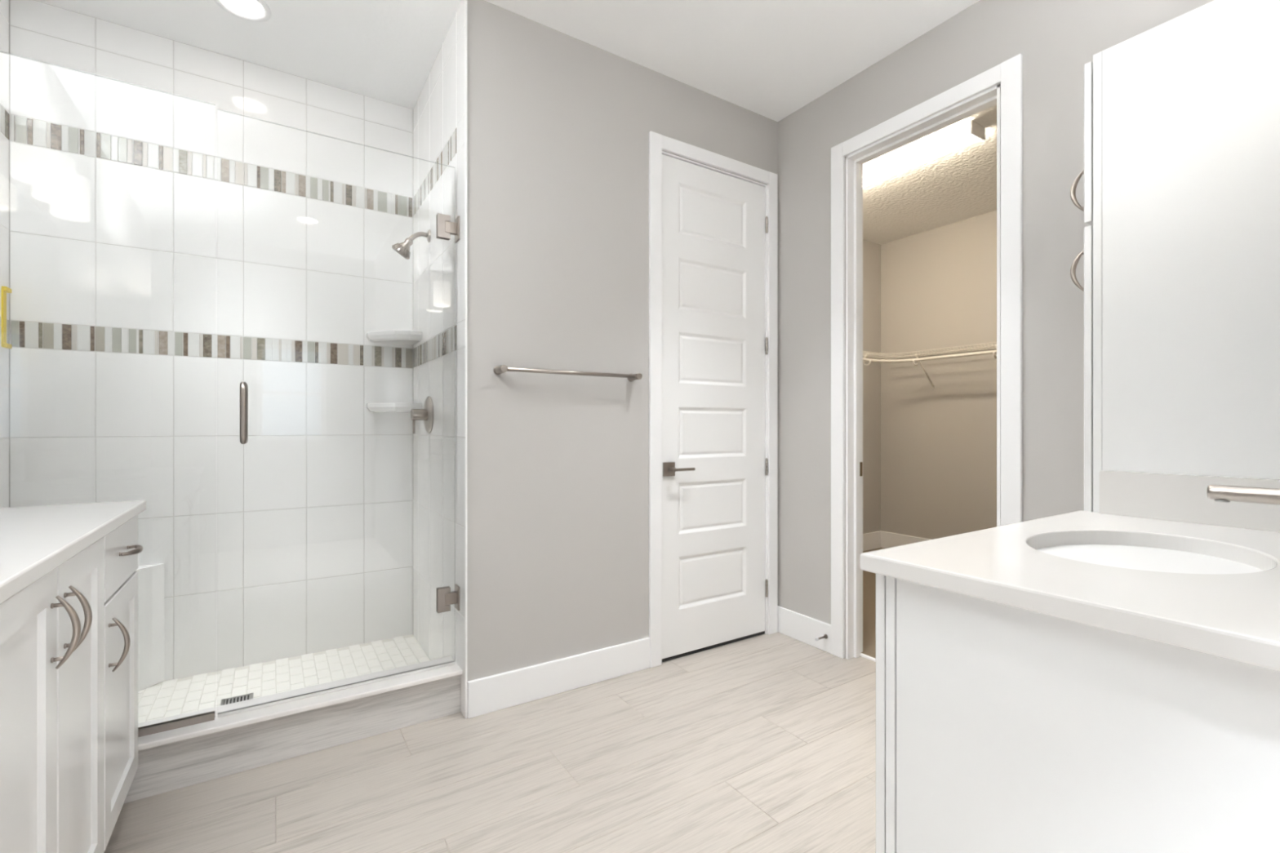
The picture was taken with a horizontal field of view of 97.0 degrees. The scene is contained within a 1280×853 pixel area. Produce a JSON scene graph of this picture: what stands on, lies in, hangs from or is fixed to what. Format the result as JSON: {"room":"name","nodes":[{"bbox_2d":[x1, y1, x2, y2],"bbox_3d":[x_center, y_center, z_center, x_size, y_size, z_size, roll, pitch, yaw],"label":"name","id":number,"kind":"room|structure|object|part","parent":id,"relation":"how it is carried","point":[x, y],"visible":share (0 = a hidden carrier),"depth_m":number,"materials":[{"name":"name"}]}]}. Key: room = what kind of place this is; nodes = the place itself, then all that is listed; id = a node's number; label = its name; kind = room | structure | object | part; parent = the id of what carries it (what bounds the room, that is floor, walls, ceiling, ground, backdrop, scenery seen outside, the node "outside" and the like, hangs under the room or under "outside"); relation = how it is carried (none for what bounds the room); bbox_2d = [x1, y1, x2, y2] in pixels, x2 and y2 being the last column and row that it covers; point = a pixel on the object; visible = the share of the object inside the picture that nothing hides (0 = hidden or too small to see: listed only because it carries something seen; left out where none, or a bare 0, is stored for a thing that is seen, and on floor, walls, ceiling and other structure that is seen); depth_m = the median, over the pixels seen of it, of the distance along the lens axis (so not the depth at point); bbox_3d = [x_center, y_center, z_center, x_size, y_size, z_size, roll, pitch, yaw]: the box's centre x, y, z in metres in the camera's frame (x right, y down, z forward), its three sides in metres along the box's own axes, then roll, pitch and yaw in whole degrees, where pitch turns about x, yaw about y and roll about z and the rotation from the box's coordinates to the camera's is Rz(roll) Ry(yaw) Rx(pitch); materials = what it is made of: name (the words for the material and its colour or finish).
{"room":"bathroom","nodes":[
{"label":"bathroom","id":0,"kind":"room"},
{"bbox_2d":[0,0,8,507],"bbox_3d":[-2.188,-0.277,1.789,0.008,2.816,0.972,0,0,-33],"label":"wall","id":1,"kind":"structure","parent":0,"point":[4,4],"depth_m":2.16,"materials":[{"name":"white paint"}]},
{"bbox_2d":[1,285,12,348],"bbox_3d":[-2.415,-0.415,2.158,0.014,0.230,0.054,0,0,-33],"label":"grab bar","id":2,"kind":"object","parent":1,"relation":"attached to","point":[5,290],"visible":1,"depth_m":2.14,"materials":[{"name":"yellow metal"}]},
{"bbox_2d":[137,634,430,723],"bbox_3d":[-1.611,1.126,2.267,1.482,0.050,0.798,0,0,-33],"label":"floor","id":3,"kind":"structure","parent":0,"point":[169,698],"depth_m":2.49,"materials":[{"name":"white tile"}]},
{"bbox_2d":[134,563,164,691],"bbox_3d":[-2.135,0.847,2.139,0.464,0.509,0.442,0,0,-33],"label":"shower bench","id":4,"kind":"object","parent":3,"relation":"on","point":[150,577],"visible":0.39,"depth_m":2.39,"materials":[{"name":"white tile"}]},
{"bbox_2d":[220,693,253,705],"bbox_3d":[-1.611,1.100,2.263,0.106,0.005,0.106,0,0,-33],"label":"shower drain","id":5,"kind":"object","parent":3,"relation":"on","point":[246,696],"visible":0.5,"depth_m":2.28,"materials":[{"name":"silver metal"}]},
{"bbox_2d":[413,0,465,717],"bbox_3d":[-0.938,-0.277,2.600,0.008,2.816,0.972,0,0,-33],"label":"wall","id":6,"kind":"structure","parent":0,"point":[438,170],"depth_m":2.53,"materials":[{"name":"white tile"}]},
{"bbox_2d":[391,229,431,259],"bbox_3d":[-1.076,-0.858,2.660,0.166,0.153,0.088,0,0,-29],"label":"shower spray","id":7,"kind":"object","parent":6,"relation":"attached to","point":[402,249],"visible":1,"depth_m":2.63,"materials":[{"name":"silver metal"}]},
{"bbox_3d":[-1.040,-0.888,2.660,0.100,0.058,0.021,0,0,-33],"label":"arm","id":8,"kind":"part","parent":7,"relation":"part of","materials":[{"name":"silver metal"}]},
{"bbox_2d":[410,395,433,433],"bbox_3d":[-1.034,-0.055,2.667,0.080,0.177,0.176,0,0,-33],"label":"shower valve","id":9,"kind":"object","parent":6,"relation":"attached to","point":[426,414],"visible":1,"depth_m":2.65,"materials":[{"name":"silver metal"}]},
{"bbox_3d":[-1.059,0.000,2.651,0.010,0.067,0.010,0,0,-33],"label":"lever","id":10,"kind":"part","parent":9,"relation":"part of","materials":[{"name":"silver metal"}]},
{"bbox_3d":[-1.038,-0.056,2.664,0.070,0.052,0.052,0,0,-33],"label":"handle","id":11,"kind":"part","parent":9,"relation":"part of","materials":[{"name":"silver metal"}]},
{"bbox_2d":[8,0,880,680],"bbox_3d":[-0.141,-0.277,3.764,5.599,2.816,0.113,0,0,-33],"label":"wall","id":12,"kind":"structure","parent":0,"point":[189,224],"depth_m":2.56,"materials":[{"name":"white tile"}]},
{"bbox_2d":[366,329,422,345],"bbox_3d":[-1.239,-0.453,2.850,0.225,0.044,0.225,0,0,-33],"label":"corner shelf","id":13,"kind":"object","parent":12,"relation":"attached to","point":[407,337],"visible":1,"depth_m":2.81,"materials":[{"name":"white ceramic"}]},
{"bbox_2d":[366,402,422,413],"bbox_3d":[-1.239,-0.095,2.850,0.225,0.044,0.225,0,0,-33],"label":"corner shelf","id":14,"kind":"object","parent":12,"relation":"attached to","point":[401,407],"visible":0.91,"depth_m":2.80,"materials":[{"name":"white ceramic"}]},
{"bbox_2d":[862,531,880,551],"bbox_3d":[1.278,1.049,4.618,2.258,0.165,0.015,0,0,-33],"label":"baseboard","id":15,"kind":"structure","parent":12,"relation":"attached to","point":[871,540],"depth_m":5.15,"materials":[{"name":"white"}]},
{"bbox_2d":[103,547,884,852],"bbox_3d":[1.219,1.175,1.686,5.618,0.112,4.900,0,0,-33],"label":"floor","id":16,"kind":"structure","parent":0,"point":[764,743],"depth_m":1.82,"materials":[{"name":"beige tile"}]},
{"bbox_2d":[0,515,142,852],"bbox_3d":[-1.285,0.689,0.915,0.577,0.884,1.445,0,0,-33],"label":"vanity cabinet","id":17,"kind":"object","parent":16,"relation":"on","point":[68,639],"visible":0.98,"depth_m":1.12,"materials":[{"name":"white wood"}]},
{"bbox_3d":[-0.978,0.624,0.884,0.018,0.744,0.340,0,0,-33],"label":"door","id":18,"kind":"part","parent":17,"relation":"part of","materials":[{"name":"white wood"}]},
{"bbox_3d":[-1.028,0.366,1.014,0.038,0.131,0.016,0,0,-33],"label":"handle","id":19,"kind":"part","parent":17,"relation":"part of","materials":[{"name":"silver metal"}]},
{"bbox_2d":[0,500,146,604],"bbox_3d":[-1.291,0.232,0.905,0.554,0.030,1.475,0,0,-33],"label":"countertop","id":20,"kind":"structure","parent":17,"relation":"on","point":[35,541],"depth_m":1.17,"materials":[{"name":"white stone"}]},
{"bbox_3d":[-1.069,0.366,1.077,0.038,0.131,0.016,0,0,-33],"label":"handle","id":21,"kind":"part","parent":17,"relation":"part of","materials":[{"name":"silver metal"}]},
{"bbox_3d":[-1.165,0.624,1.174,0.018,0.744,0.338,0,0,-33],"label":"door","id":22,"kind":"part","parent":17,"relation":"part of","materials":[{"name":"white wood"}]},
{"bbox_3d":[-1.258,0.525,1.369,0.038,0.131,0.016,0,0,-33],"label":"handle","id":23,"kind":"part","parent":17,"relation":"part of","materials":[{"name":"silver metal"}]},
{"bbox_3d":[-1.368,0.333,1.485,0.018,0.162,0.391,0,0,-33],"label":"drawer","id":24,"kind":"part","parent":17,"relation":"part of","materials":[{"name":"white wood"}]},
{"bbox_3d":[-1.368,0.709,1.485,0.018,0.574,0.391,0,0,-33],"label":"door","id":25,"kind":"part","parent":17,"relation":"part of","materials":[{"name":"white wood"}]},
{"bbox_3d":[-1.344,0.327,1.501,0.038,0.016,0.131,0,0,-33],"label":"handle","id":26,"kind":"part","parent":17,"relation":"part of","materials":[{"name":"silver metal"}]},
{"bbox_2d":[123,656,462,804],"bbox_3d":[-1.361,1.042,1.883,1.482,0.178,0.169,0,0,-33],"label":"shower curb","id":27,"kind":"object","parent":16,"relation":"on","point":[170,760],"visible":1,"depth_m":1.93,"materials":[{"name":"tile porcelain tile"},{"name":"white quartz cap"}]},
{"bbox_2d":[137,711,214,737],"bbox_3d":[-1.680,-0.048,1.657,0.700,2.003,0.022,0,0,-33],"label":"track","id":28,"kind":"object","parent":27,"relation":"on","point":[209,716],"visible":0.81,"depth_m":1.79,"materials":[{"name":"white metal"}]},
{"bbox_2d":[859,653,875,662],"bbox_3d":[1.280,1.136,2.522,0.033,0.030,0.698,0,0,-33],"label":"threshold","id":29,"kind":"object","parent":16,"relation":"on","point":[862,655],"visible":0.11,"depth_m":2.76,"materials":[{"name":"white"}]},
{"bbox_2d":[875,544,1279,852],"bbox_3d":[0.918,0.689,0.994,0.880,0.884,0.610,0,0,-33],"label":"vanity cabinet","id":30,"kind":"object","parent":16,"relation":"on","point":[1001,728],"visible":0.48,"depth_m":0.76,"materials":[{"name":"white wood"}]},
{"bbox_3d":[0.590,0.624,1.087,0.426,0.745,0.018,0,0,-33],"label":"door","id":31,"kind":"part","parent":30,"relation":"part of","materials":[{"name":"white wood"}]},
{"bbox_3d":[0.790,0.639,1.192,0.880,0.784,0.016,0,0,-33],"label":"frame","id":32,"kind":"part","parent":30,"relation":"part of","materials":[{"name":"white wood"}]},
{"bbox_2d":[860,511,1279,671],"bbox_3d":[0.915,0.232,0.975,0.904,0.030,0.580,0,0,-33],"label":"countertop","id":33,"kind":"structure","parent":30,"relation":"on","point":[1236,617],"depth_m":0.82,"materials":[{"name":"white stone"}]},
{"bbox_2d":[1099,470,1279,532],"bbox_3d":[1.299,0.163,1.195,0.020,0.107,0.530,0,0,-33],"label":"side splash","id":34,"kind":"object","parent":33,"relation":"on","point":[1183,498],"visible":1,"depth_m":1.28,"materials":[{"name":"white stone"}]},
{"bbox_2d":[1206,484,1279,505],"bbox_3d":[1.003,0.129,0.842,0.052,0.176,0.226,0,0,-33],"label":"faucet","id":35,"kind":"object","parent":33,"relation":"on","point":[1220,493],"visible":1,"depth_m":0.90,"materials":[{"name":"silver metal"}]},
{"bbox_2d":[1070,0,1279,512],"bbox_3d":[1.530,0.093,1.391,0.578,2.077,0.612,0,0,-33],"label":"linen cabinet","id":36,"kind":"object","parent":16,"relation":"on","point":[1181,171],"visible":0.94,"depth_m":1.30,"materials":[{"name":"white wood"}]},
{"bbox_3d":[1.158,-0.409,1.492,0.016,0.111,0.038,0,0,-33],"label":"handle","id":37,"kind":"part","parent":36,"relation":"part of","materials":[{"name":"silver metal"}]},
{"bbox_3d":[1.158,-0.619,1.492,0.016,0.111,0.038,0,0,-33],"label":"handle","id":38,"kind":"part","parent":36,"relation":"part of","materials":[{"name":"silver metal"}]},
{"bbox_3d":[1.387,0.241,1.608,0.570,1.510,0.017,0,0,-33],"label":"door","id":39,"kind":"part","parent":36,"relation":"part of","materials":[{"name":"white wood"}]},
{"bbox_3d":[1.387,-0.729,1.608,0.570,0.407,0.017,0,0,-33],"label":"door","id":40,"kind":"part","parent":36,"relation":"part of","materials":[{"name":"white wood"}]},
{"bbox_3d":[1.400,0.043,1.591,0.578,1.977,0.018,0,0,-33],"label":"frame","id":41,"kind":"part","parent":36,"relation":"part of","materials":[{"name":"white wood"}]},
{"bbox_2d":[35,0,996,244],"bbox_3d":[1.219,-1.735,1.686,5.818,0.100,5.100,0,0,-33],"label":"ceiling","id":42,"kind":"structure","parent":0,"point":[769,59],"depth_m":2.49,"materials":[{"name":"white paint"}]},
{"bbox_2d":[213,0,271,22],"bbox_3d":[-1.586,-1.682,2.257,0.196,0.006,0.196,0,0,-33],"label":"recessed light","id":43,"kind":"object","parent":42,"relation":"in","point":[253,11],"visible":1,"depth_m":2.28,"materials":[{"name":"white"}]},
{"bbox_2d":[862,120,985,187],"bbox_3d":[1.550,-1.651,3.676,0.144,0.068,1.246,0,0,-33],"label":"closet light","id":44,"kind":"object","parent":42,"relation":"attached to","point":[968,134],"visible":0.54,"depth_m":3.38,"materials":[{"name":"white plastic"}]},
{"bbox_2d":[467,0,777,680],"bbox_3d":[-0.212,-0.277,3.081,1.731,2.816,0.975,0,0,-33],"label":"wall","id":45,"kind":"structure","parent":0,"point":[559,124],"depth_m":2.42,"materials":[{"name":"grey paint"}]},
{"bbox_2d":[217,213,459,717],"bbox_3d":[-1.056,-0.043,2.062,0.776,1.988,0.126,0,0,-33],"label":"shower door","id":46,"kind":"structure","parent":45,"relation":"attached to","point":[445,228],"depth_m":2.17,"materials":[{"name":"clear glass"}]},
{"bbox_3d":[-1.323,-0.045,1.890,0.019,0.207,0.126,0,0,-33],"label":"pull handle","id":47,"kind":"part","parent":46,"relation":"part of","materials":[{"name":"silver metal"}]},
{"bbox_3d":[-0.753,0.685,2.259,0.054,0.094,0.054,0,0,-33],"label":"wall plate","id":48,"kind":"part","parent":46,"relation":"part of","materials":[{"name":"silver metal"}]},
{"bbox_3d":[-0.753,-0.791,2.259,0.054,0.094,0.054,0,0,-33],"label":"wall plate","id":49,"kind":"part","parent":46,"relation":"part of","materials":[{"name":"silver metal"}]},
{"bbox_2d":[456,0,467,718],"bbox_3d":[-1.331,-0.277,1.838,1.499,2.816,0.125,0,0,-33],"label":"tile edge","id":50,"kind":"structure","parent":45,"relation":"attached to","point":[462,127],"depth_m":2.19,"materials":[{"name":"white tile"}]},
{"bbox_2d":[467,637,649,718],"bbox_3d":[-0.312,1.061,2.426,0.849,0.141,0.015,0,0,-33],"label":"baseboard","id":51,"kind":"structure","parent":45,"relation":"attached to","point":[499,691],"depth_m":2.39,"materials":[{"name":"white wood"}]},
{"bbox_2d":[493,364,642,381],"bbox_3d":[-0.285,-0.226,2.406,0.665,0.037,0.078,0,0,-33],"label":"towel bar","id":52,"kind":"object","parent":45,"relation":"attached to","point":[498,370],"visible":1,"depth_m":2.35,"materials":[{"name":"silver metal"}]},
{"bbox_3d":[-0.549,-0.226,2.235,0.037,0.037,0.078,0,0,-33],"label":"post","id":53,"kind":"part","parent":52,"relation":"part of","materials":[{"name":"silver metal"}]},
{"bbox_3d":[-0.022,-0.226,2.577,0.037,0.037,0.078,0,0,-33],"label":"post","id":54,"kind":"part","parent":52,"relation":"part of","materials":[{"name":"silver metal"}]},
{"bbox_2d":[648,130,777,667],"bbox_3d":[0.367,-0.127,2.933,0.843,2.516,0.131,0,0,-33],"label":"door frame","id":55,"kind":"structure","parent":45,"relation":"attached to","point":[658,143],"depth_m":2.68,"materials":[{"name":"white wood"}]},
{"bbox_2d":[662,154,768,662],"bbox_3d":[0.397,-0.087,2.880,0.718,2.432,0.098,0,0,-33],"label":"door","id":56,"kind":"structure","parent":45,"relation":"in","point":[713,222],"depth_m":2.88,"materials":[{"name":"white wood"}]},
{"bbox_3d":[0.201,0.206,2.725,0.127,0.022,0.053,0,0,-33],"label":"lever","id":57,"kind":"part","parent":56,"relation":"part of","materials":[{"name":"silver metal"}]},
{"bbox_2d":[880,210,996,539],"bbox_3d":[3.014,-0.277,4.145,0.109,2.816,2.910,0,0,-33],"label":"wall","id":58,"kind":"structure","parent":0,"point":[939,285],"depth_m":4.78,"materials":[{"name":"beige paint"}]},
{"bbox_2d":[880,530,929,548],"bbox_3d":[2.963,1.049,4.109,0.015,0.165,2.705,0,0,-33],"label":"baseboard","id":59,"kind":"structure","parent":58,"relation":"attached to","point":[888,540],"depth_m":5.10,"materials":[{"name":"white"}]},
{"bbox_2d":[862,342,996,389],"bbox_3d":[2.122,-0.467,3.604,1.987,0.299,2.636,0,0,-33],"label":"wire shelf","id":60,"kind":"object","parent":58,"relation":"attached to","point":[917,360],"visible":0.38,"depth_m":4.63,"materials":[{"name":"white metal"}]},
{"bbox_3d":[2.078,-0.546,3.404,1.693,0.025,2.347,0,0,-33],"label":"hanging rod","id":61,"kind":"part","parent":60,"relation":"part of","materials":[{"name":"white metal"}]},
{"bbox_2d":[777,0,1213,657],"bbox_3d":[1.140,-0.277,2.654,0.112,2.816,3.370,0,0,-33],"label":"wall","id":62,"kind":"structure","parent":0,"point":[1055,39],"depth_m":2.19,"materials":[{"name":"grey paint"}]},
{"bbox_2d":[777,605,831,653],"bbox_3d":[0.857,1.061,2.974,0.015,0.141,0.368,0,0,-33],"label":"baseboard","id":63,"kind":"structure","parent":62,"relation":"attached to","point":[800,627],"depth_m":2.96,"materials":[{"name":"white wood"}]},
{"bbox_2d":[814,634,827,640],"bbox_3d":[0.902,1.053,2.819,0.077,0.022,0.022,0,0,-33],"label":"door stop","id":64,"kind":"object","parent":62,"relation":"attached to","point":[825,636],"visible":1,"depth_m":2.82,"materials":[{"name":"silver metal"}]},
{"bbox_3d":[0.908,1.053,2.823,0.063,0.022,0.022,0,0,-33],"label":"rod","id":65,"kind":"part","parent":64,"relation":"part of","materials":[{"name":"silver metal"}]},
{"bbox_2d":[831,53,1022,659],"bbox_3d":[1.236,-0.127,2.493,0.133,2.516,0.852,0,0,-33],"label":"door frame","id":66,"kind":"structure","parent":62,"relation":"attached to","point":[1002,85],"depth_m":2.69,"materials":[{"name":"white wood"}]},
{"bbox_3d":[1.089,0.211,2.798,0.032,0.070,0.004,0,0,-33],"label":"strike plate","id":67,"kind":"part","parent":66,"relation":"part of","materials":[{"name":"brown metal"}]}
]}

